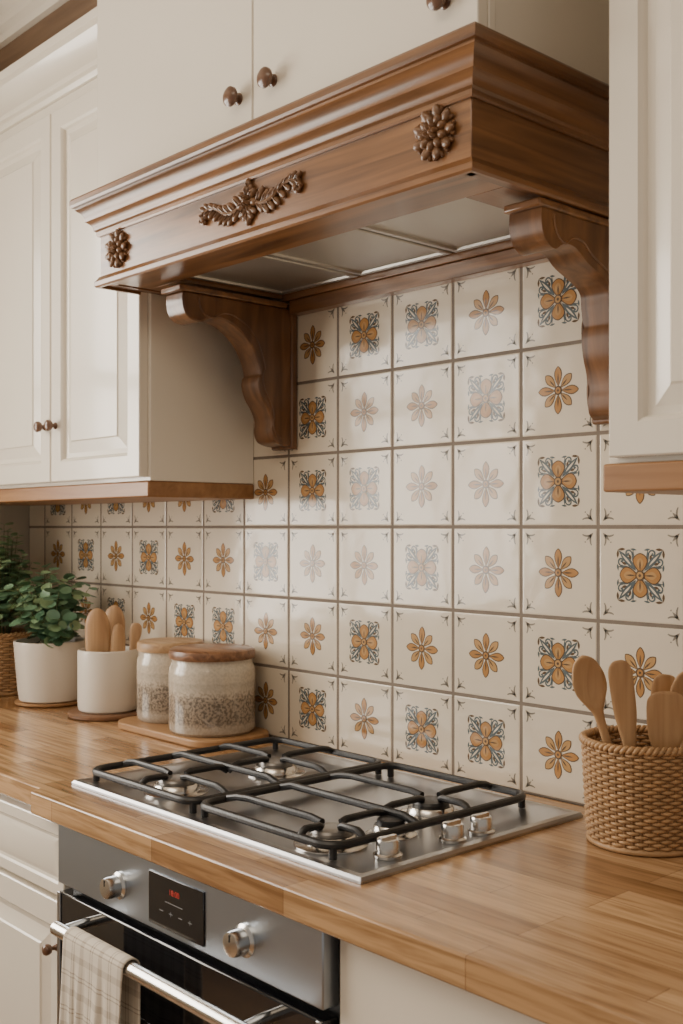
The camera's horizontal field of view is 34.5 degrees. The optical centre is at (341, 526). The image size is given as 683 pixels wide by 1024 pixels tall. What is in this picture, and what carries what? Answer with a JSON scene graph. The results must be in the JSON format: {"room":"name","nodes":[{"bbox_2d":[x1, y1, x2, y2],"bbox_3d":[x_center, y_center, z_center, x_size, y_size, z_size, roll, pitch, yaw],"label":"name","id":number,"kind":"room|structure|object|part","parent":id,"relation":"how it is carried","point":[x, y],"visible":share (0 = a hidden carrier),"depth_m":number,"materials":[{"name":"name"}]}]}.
{"room":"kitchen","nodes":[
{"label":"kitchen","id":0,"kind":"room"},
{"bbox_2d":[0,505,28,631],"bbox_3d":[-2.188,-0.010,2.079,3.412,2.720,0.100,0,0,-43],"label":"wall","id":1,"kind":"structure","parent":0,"point":[17,514],"depth_m":3.16,"materials":[{"name":"paint"}]},
{"bbox_2d":[270,303,583,806],"bbox_3d":[0.646,-0.010,1.596,0.108,2.720,4.645,0,0,-43],"label":"wall","id":2,"kind":"structure","parent":0,"point":[287,303],"depth_m":1.84,"materials":[{"name":"paint"}]},
{"bbox_2d":[0,0,68,48],"bbox_3d":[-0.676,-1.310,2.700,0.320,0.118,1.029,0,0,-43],"label":"ceiling","id":3,"kind":"structure","parent":2,"relation":"attached to","point":[16,16],"depth_m":2.73,"materials":[{"name":"beige paint"}]},
{"bbox_2d":[0,7,253,505],"bbox_3d":[-0.658,-0.561,2.666,0.337,1.001,1.014,0,0,-43],"label":"upper cabinet","id":4,"kind":"object","parent":2,"relation":"attached to","point":[105,398],"visible":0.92,"depth_m":2.40,"materials":[{"name":"beige paint"}]},
{"bbox_3d":[-0.781,-0.521,2.643,0.020,0.838,0.373,0,0,-43],"label":"door","id":5,"kind":"part","parent":4,"relation":"part of","materials":[{"name":"beige paint"}]},
{"bbox_3d":[-0.687,-0.228,2.508,0.027,0.025,0.025,0,0,-43],"label":"knob","id":6,"kind":"part","parent":4,"relation":"part of","materials":[{"name":"brown wood"}]},
{"bbox_2d":[0,0,96,71],"bbox_3d":[-0.631,-1.160,2.740,0.200,0.180,1.029,0,0,-43],"label":"trim","id":7,"kind":"structure","parent":4,"relation":"on","point":[71,11],"depth_m":2.70,"materials":[{"name":"brown wood"}]},
{"bbox_3d":[-0.667,-1.019,2.676,0.337,0.086,0.987,0,0,-43],"label":"cornice","id":8,"kind":"part","parent":4,"relation":"part of","materials":[{"name":"beige paint"}]},
{"bbox_3d":[-0.653,-0.228,2.471,0.027,0.025,0.025,0,0,-43],"label":"knob","id":9,"kind":"part","parent":4,"relation":"part of","materials":[{"name":"brown wood"}]},
{"bbox_3d":[-0.527,-0.521,2.366,0.020,0.838,0.370,0,0,-43],"label":"door","id":10,"kind":"part","parent":4,"relation":"part of","materials":[{"name":"beige paint"}]},
{"bbox_3d":[-0.634,-0.077,2.689,0.271,0.032,1.014,0,0,-43],"label":"light rail","id":11,"kind":"part","parent":4,"relation":"part of","materials":[{"name":"brown wood"}]},
{"bbox_2d":[97,0,608,187],"bbox_3d":[-0.023,-0.996,1.928,0.400,0.709,0.984,0,0,-43],"label":"upper cabinet","id":12,"kind":"object","parent":2,"relation":"attached to","point":[174,76],"visible":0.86,"depth_m":1.81,"materials":[{"name":"beige paint"}]},
{"bbox_3d":[-0.308,-0.995,1.995,0.020,0.701,0.496,0,0,-43],"label":"door","id":13,"kind":"part","parent":12,"relation":"part of","materials":[{"name":"beige paint"}]},
{"bbox_3d":[-0.180,-0.712,1.823,0.027,0.033,0.033,0,0,-43],"label":"knob","id":14,"kind":"part","parent":12,"relation":"part of","materials":[{"name":"brown wood"}]},
{"bbox_3d":[-0.119,-0.716,1.756,0.027,0.033,0.033,0,0,-43],"label":"knob","id":15,"kind":"part","parent":12,"relation":"part of","materials":[{"name":"brown wood"}]},
{"bbox_2d":[69,21,608,315],"bbox_3d":[-0.025,-0.540,1.913,0.424,0.200,1.036,0,0,-43],"label":"range hood","id":16,"kind":"object","parent":12,"relation":"attached to","point":[396,175],"visible":1,"depth_m":1.69,"materials":[{"name":"brown wood"}]},
{"bbox_3d":[-0.443,-0.477,2.180,0.101,0.021,0.008,0,0,-43],"label":"moulding","id":17,"kind":"part","parent":16,"relation":"part of","materials":[{"name":"brown wood"}]},
{"bbox_2d":[161,284,296,450],"bbox_3d":[-0.223,-0.314,2.224,0.294,0.304,0.070,0,0,-43],"label":"corbel","id":18,"kind":"object","parent":16,"relation":"attached to","point":[262,332],"visible":0.99,"depth_m":2.25,"materials":[{"name":"brown wood"}]},
{"bbox_3d":[-0.233,-0.460,2.215,0.267,0.012,0.068,0,0,-43],"label":"plate","id":19,"kind":"part","parent":18,"relation":"part of","materials":[{"name":"brown wood"}]},
{"bbox_3d":[-0.121,-0.314,2.318,0.016,0.304,0.070,0,0,-43],"label":"plate","id":20,"kind":"part","parent":18,"relation":"part of","materials":[{"name":"brown wood"}]},
{"bbox_3d":[-0.166,-0.603,1.784,0.043,0.074,1.036,0,0,-43],"label":"crown moulding","id":21,"kind":"part","parent":16,"relation":"part of","materials":[{"name":"brown wood"}]},
{"bbox_3d":[-0.153,-0.477,1.796,0.008,0.021,0.967,0,0,-43],"label":"moulding","id":22,"kind":"part","parent":16,"relation":"part of","materials":[{"name":"brown wood"}]},
{"bbox_3d":[0.028,-0.488,1.938,0.246,0.015,0.711,0,0,-43],"label":"filter panel","id":23,"kind":"part","parent":16,"relation":"part of","materials":[{"name":"metal"}]},
{"bbox_3d":[0.311,-0.477,1.572,0.390,0.021,0.008,0,0,-43],"label":"moulding","id":24,"kind":"part","parent":16,"relation":"part of","materials":[{"name":"brown wood"}]},
{"bbox_3d":[0.310,-0.603,1.548,0.424,0.074,0.043,0,0,-43],"label":"crown moulding","id":25,"kind":"part","parent":16,"relation":"part of","materials":[{"name":"brown wood"}]},
{"bbox_2d":[504,197,608,424],"bbox_3d":[0.343,-0.314,1.650,0.236,0.304,0.068,0,0,-43],"label":"corbel","id":26,"kind":"object","parent":16,"relation":"attached to","point":[575,242],"visible":0.67,"depth_m":1.65,"materials":[{"name":"brown wood"}]},
{"bbox_3d":[0.334,-0.460,1.641,0.210,0.012,0.066,0,0,-43],"label":"plate","id":27,"kind":"part","parent":26,"relation":"part of","materials":[{"name":"brown wood"}]},
{"bbox_3d":[0.424,-0.314,1.724,0.016,0.304,0.068,0,0,-43],"label":"plate","id":28,"kind":"part","parent":26,"relation":"part of","materials":[{"name":"brown wood"}]},
{"bbox_3d":[0.025,-0.995,1.633,0.020,0.701,0.480,0,0,-43],"label":"door","id":29,"kind":"part","parent":12,"relation":"part of","materials":[{"name":"beige paint"}]},
{"bbox_3d":[0.132,-0.712,1.484,0.027,0.033,0.033,0,0,-43],"label":"knob","id":30,"kind":"part","parent":12,"relation":"part of","materials":[{"name":"brown wood"}]},
{"bbox_2d":[29,262,682,805],"bbox_3d":[0.120,-0.003,2.077,0.013,0.905,3.022,0,0,-43],"label":"tile backsplash","id":31,"kind":"structure","parent":2,"relation":"attached to","point":[422,581],"depth_m":2.02,"materials":[{"name":"tile"}]},
{"bbox_2d":[603,0,682,494],"bbox_3d":[0.689,-0.647,1.220,0.310,1.206,0.738,0,0,-43],"label":"upper cabinet","id":32,"kind":"object","parent":2,"relation":"attached to","point":[646,36],"visible":1,"depth_m":1.35,"materials":[{"name":"beige paint"}]},
{"bbox_3d":[0.691,-0.062,1.223,0.303,0.036,0.738,0,0,-43],"label":"light rail","id":33,"kind":"part","parent":32,"relation":"part of","materials":[{"name":"brown wood"}]},
{"bbox_3d":[-0.611,1.375,0.441,3.520,0.050,4.645,0,0,-43],"label":"floor","id":34,"kind":"structure","parent":0,"visible":0},
{"bbox_2d":[0,793,69,1023],"bbox_3d":[-0.696,0.919,2.494,0.589,0.861,1.287,0,0,-43],"label":"base cabinet","id":35,"kind":"object","parent":34,"relation":"on","point":[29,883],"visible":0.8,"depth_m":1.95,"materials":[{"name":"beige paint"}]},
{"bbox_3d":[-0.597,0.935,2.003,0.020,0.600,0.408,0,0,-43],"label":"door","id":36,"kind":"part","parent":35,"relation":"part of","materials":[{"name":"beige paint"}]},
{"bbox_3d":[-0.597,0.564,2.003,0.020,0.123,0.408,0,0,-43],"label":"drawer","id":37,"kind":"part","parent":35,"relation":"part of","materials":[{"name":"beige paint"}]},
{"bbox_3d":[-0.492,0.712,1.856,0.027,0.019,0.019,0,0,-43],"label":"knob","id":38,"kind":"part","parent":35,"relation":"part of","materials":[{"name":"brown wood"}]},
{"bbox_2d":[0,695,682,1023],"bbox_3d":[-0.051,0.469,1.803,0.611,0.038,3.193,0,0,-43],"label":"countertop","id":39,"kind":"structure","parent":35,"relation":"on","point":[551,925],"depth_m":1.36,"materials":[{"name":"brown wood"}]},
{"bbox_2d":[0,522,39,695],"bbox_3d":[-0.919,0.218,2.983,0.209,0.462,0.188,0,0,21],"label":"potted plant","id":40,"kind":"object","parent":39,"relation":"on","point":[9,575],"visible":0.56,"depth_m":2.94,"materials":[{"name":"green plant"}]},
{"bbox_3d":[-0.929,0.365,2.990,0.183,0.169,0.182,0,0,-43],"label":"basket pot","id":41,"kind":"part","parent":40,"relation":"part of","materials":[{"name":"wicker"}]},
{"bbox_2d":[4,563,97,707],"bbox_3d":[-0.732,0.271,2.793,0.230,0.358,0.283,0,0,-43],"label":"potted plant","id":42,"kind":"object","parent":39,"relation":"on","point":[46,661],"visible":0.99,"depth_m":2.74,"materials":[{"name":"green plant"}]},
{"bbox_3d":[-0.746,0.365,2.813,0.180,0.152,0.180,0,0,-43],"label":"pot","id":43,"kind":"part","parent":42,"relation":"part of","materials":[{"name":"white ceramic"}]},
{"bbox_2d":[68,707,136,721],"bbox_3d":[-0.559,0.444,2.631,0.188,0.012,0.188,0,0,-43],"label":"coaster","id":44,"kind":"object","parent":39,"relation":"on","point":[76,714],"visible":0.52,"depth_m":2.55,"materials":[{"name":"brown wood"}]},
{"bbox_2d":[77,646,137,713],"bbox_3d":[-0.559,0.364,2.631,0.143,0.146,0.143,0,0,-43],"label":"utensil crock","id":45,"kind":"object","parent":44,"relation":"on","point":[106,681],"visible":0.88,"depth_m":2.57,"materials":[{"name":"white ceramic"}]},
{"bbox_2d":[85,608,110,651],"bbox_3d":[-0.577,0.309,2.604,0.061,0.235,0.022,0,0,2],"label":"wooden paddle","id":46,"kind":"object","parent":45,"relation":"in","point":[97,624],"visible":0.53,"depth_m":2.60,"materials":[{"name":"brown wood"}]},
{"bbox_2d":[105,605,124,633],"bbox_3d":[-0.549,0.308,2.648,0.057,0.239,0.023,0,0,4],"label":"wooden paddle","id":47,"kind":"object","parent":45,"relation":"in","point":[115,615],"visible":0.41,"depth_m":2.64,"materials":[{"name":"brown wood"}]},
{"bbox_2d":[110,623,125,651],"bbox_3d":[-0.530,0.327,2.606,0.036,0.198,0.024,0,0,-18],"label":"wooden paddle","id":48,"kind":"object","parent":45,"relation":"in","point":[117,639],"visible":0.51,"depth_m":2.60,"materials":[{"name":"brown wood"}]},
{"bbox_2d":[129,623,141,649],"bbox_3d":[-0.503,0.329,2.637,0.049,0.198,0.011,0,0,4],"label":"wooden spatula","id":49,"kind":"object","parent":45,"relation":"in","point":[135,631],"visible":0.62,"depth_m":2.63,"materials":[{"name":"brown wood"}]},
{"bbox_2d":[118,716,268,747],"bbox_3d":[-0.328,0.442,2.405,0.194,0.016,0.375,0,0,-43],"label":"serving board","id":50,"kind":"object","parent":39,"relation":"on","point":[133,724],"visible":0.55,"depth_m":2.31,"materials":[{"name":"brown wood"}]},
{"bbox_2d":[137,637,203,723],"bbox_3d":[-0.387,0.344,2.492,0.152,0.178,0.152,0,0,-43],"label":"canister","id":51,"kind":"object","parent":50,"relation":"on","point":[153,660],"visible":0.66,"depth_m":2.42,"materials":[{"name":"white ceramic"}]},
{"bbox_3d":[-0.387,0.269,2.492,0.152,0.029,0.152,0,0,-43],"label":"lid","id":52,"kind":"part","parent":51,"relation":"part of","materials":[{"name":"brown wood"}]},
{"bbox_2d":[169,643,255,737],"bbox_3d":[-0.276,0.344,2.345,0.184,0.178,0.184,0,0,-43],"label":"canister","id":53,"kind":"object","parent":50,"relation":"on","point":[212,686],"visible":1,"depth_m":2.27,"materials":[{"name":"white ceramic"}]},
{"bbox_3d":[-0.276,0.269,2.345,0.184,0.029,0.184,0,0,-43],"label":"lid","id":54,"kind":"part","parent":53,"relation":"part of","materials":[{"name":"brown wood"}]},
{"bbox_2d":[72,737,582,884],"bbox_3d":[-0.048,0.429,1.813,0.476,0.041,0.732,0,0,-43],"label":"gas cooktop","id":55,"kind":"object","parent":39,"relation":"in","point":[357,822],"visible":1,"depth_m":1.71,"materials":[{"name":"metal"}]},
{"bbox_3d":[-0.277,0.436,1.844,0.108,0.015,0.108,0,0,-43],"label":"burner","id":56,"kind":"part","parent":55,"relation":"part of","materials":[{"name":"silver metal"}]},
{"bbox_3d":[-0.119,0.436,1.983,0.108,0.015,0.108,0,0,-43],"label":"burner","id":57,"kind":"part","parent":55,"relation":"part of","materials":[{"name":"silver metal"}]},
{"bbox_3d":[-0.015,0.436,1.540,0.105,0.015,0.105,0,0,-43],"label":"burner","id":58,"kind":"part","parent":55,"relation":"part of","materials":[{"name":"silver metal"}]},
{"bbox_3d":[0.062,0.430,1.482,0.040,0.027,0.040,0,0,-43],"label":"knob","id":59,"kind":"part","parent":55,"relation":"part of","materials":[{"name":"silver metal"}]},
{"bbox_3d":[0.072,0.436,1.587,0.074,0.015,0.074,0,0,-43],"label":"burner","id":60,"kind":"part","parent":55,"relation":"part of","materials":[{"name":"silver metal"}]},
{"bbox_3d":[0.138,0.436,1.696,0.102,0.015,0.102,0,0,-43],"label":"burner","id":61,"kind":"part","parent":55,"relation":"part of","materials":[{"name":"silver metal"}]},
{"bbox_3d":[0.158,0.430,1.559,0.040,0.027,0.040,0,0,-43],"label":"knob","id":62,"kind":"part","parent":55,"relation":"part of","materials":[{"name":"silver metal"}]},
{"bbox_3d":[0.203,0.430,1.598,0.040,0.027,0.040,0,0,-43],"label":"knob","id":63,"kind":"part","parent":55,"relation":"part of","materials":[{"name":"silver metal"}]},
{"bbox_2d":[579,725,682,857],"bbox_3d":[0.434,0.374,1.574,0.185,0.152,0.186,0,0,38],"label":"wicker basket","id":64,"kind":"object","parent":39,"relation":"on","point":[607,827],"visible":0.94,"depth_m":1.50,"materials":[{"name":"brown wicker"}]},
{"bbox_2d":[572,655,630,831],"bbox_3d":[0.371,0.312,1.545,0.099,0.265,0.015,0,0,-3],"label":"wooden spoon","id":65,"kind":"object","parent":64,"relation":"in","point":[589,682],"visible":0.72,"depth_m":1.54,"materials":[{"name":"brown wood"}]},
{"bbox_2d":[608,660,643,836],"bbox_3d":[0.398,0.314,1.528,0.056,0.260,0.010,0,0,-3],"label":"wooden spatula","id":66,"kind":"object","parent":64,"relation":"in","point":[620,676],"visible":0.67,"depth_m":1.52,"materials":[{"name":"brown wood"}]},
{"bbox_2d":[651,674,674,780],"bbox_3d":[0.464,0.329,1.603,0.054,0.229,0.010,0,0,-9],"label":"wooden spatula","id":67,"kind":"object","parent":64,"relation":"in","point":[662,682],"visible":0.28,"depth_m":1.60,"materials":[{"name":"brown wood"}]},
{"bbox_2d":[646,691,682,840],"bbox_3d":[0.451,0.335,1.530,0.054,0.215,0.018,0,0,4],"label":"wooden spatula","id":68,"kind":"object","parent":64,"relation":"in","point":[664,709],"visible":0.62,"depth_m":1.52,"materials":[{"name":"brown wood"}]},
{"bbox_2d":[670,671,682,832],"bbox_3d":[0.493,0.323,1.568,0.053,0.241,0.015,0,0,0],"label":"wooden spoon","id":69,"kind":"object","parent":64,"relation":"in","point":[677,686],"visible":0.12,"depth_m":1.56,"materials":[{"name":"brown wood"}]},
{"bbox_2d":[50,824,339,1023],"bbox_3d":[-0.059,0.920,1.751,0.636,0.860,0.663,0,0,-43],"label":"oven","id":70,"kind":"object","parent":34,"relation":"on","point":[206,954],"visible":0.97,"depth_m":1.52,"materials":[{"name":"silver metal"}]},
{"bbox_2d":[59,926,140,1023],"bbox_3d":[-0.359,0.780,1.614,0.050,0.339,0.181,0,0,-43],"label":"kitchen towel","id":71,"kind":"object","parent":70,"relation":"hanging from","point":[95,989],"visible":0.98,"depth_m":1.60,"materials":[{"name":"fabric"}]},
{"bbox_3d":[-0.348,0.547,1.671,0.028,0.041,0.041,0,0,-43],"label":"knob","id":72,"kind":"part","parent":70,"relation":"part of","materials":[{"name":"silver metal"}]},
{"bbox_3d":[-0.264,0.626,1.551,0.065,0.022,0.490,0,0,-43],"label":"handle","id":73,"kind":"part","parent":70,"relation":"part of","materials":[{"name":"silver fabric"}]},
{"bbox_3d":[-0.247,0.911,1.578,0.002,0.618,0.659,0,0,-43],"label":"door frame","id":74,"kind":"part","parent":70,"relation":"part of","materials":[{"name":"metal"}]},
{"bbox_3d":[-0.236,0.911,1.588,0.028,0.618,0.659,0,0,-43],"label":"door","id":75,"kind":"part","parent":70,"relation":"part of","materials":[{"name":"black glass"}]},
{"bbox_3d":[-0.136,0.544,1.439,0.028,0.044,0.044,0,0,-43],"label":"knob","id":76,"kind":"part","parent":70,"relation":"part of","materials":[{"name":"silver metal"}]},
{"bbox_2d":[340,940,545,1023],"bbox_3d":[0.600,0.919,1.101,0.563,0.861,1.179,0,0,-43],"label":"base cabinet","id":77,"kind":"object","parent":34,"relation":"on","point":[374,988],"visible":0.09,"depth_m":1.26,"materials":[{"name":"beige paint"}]}
]}

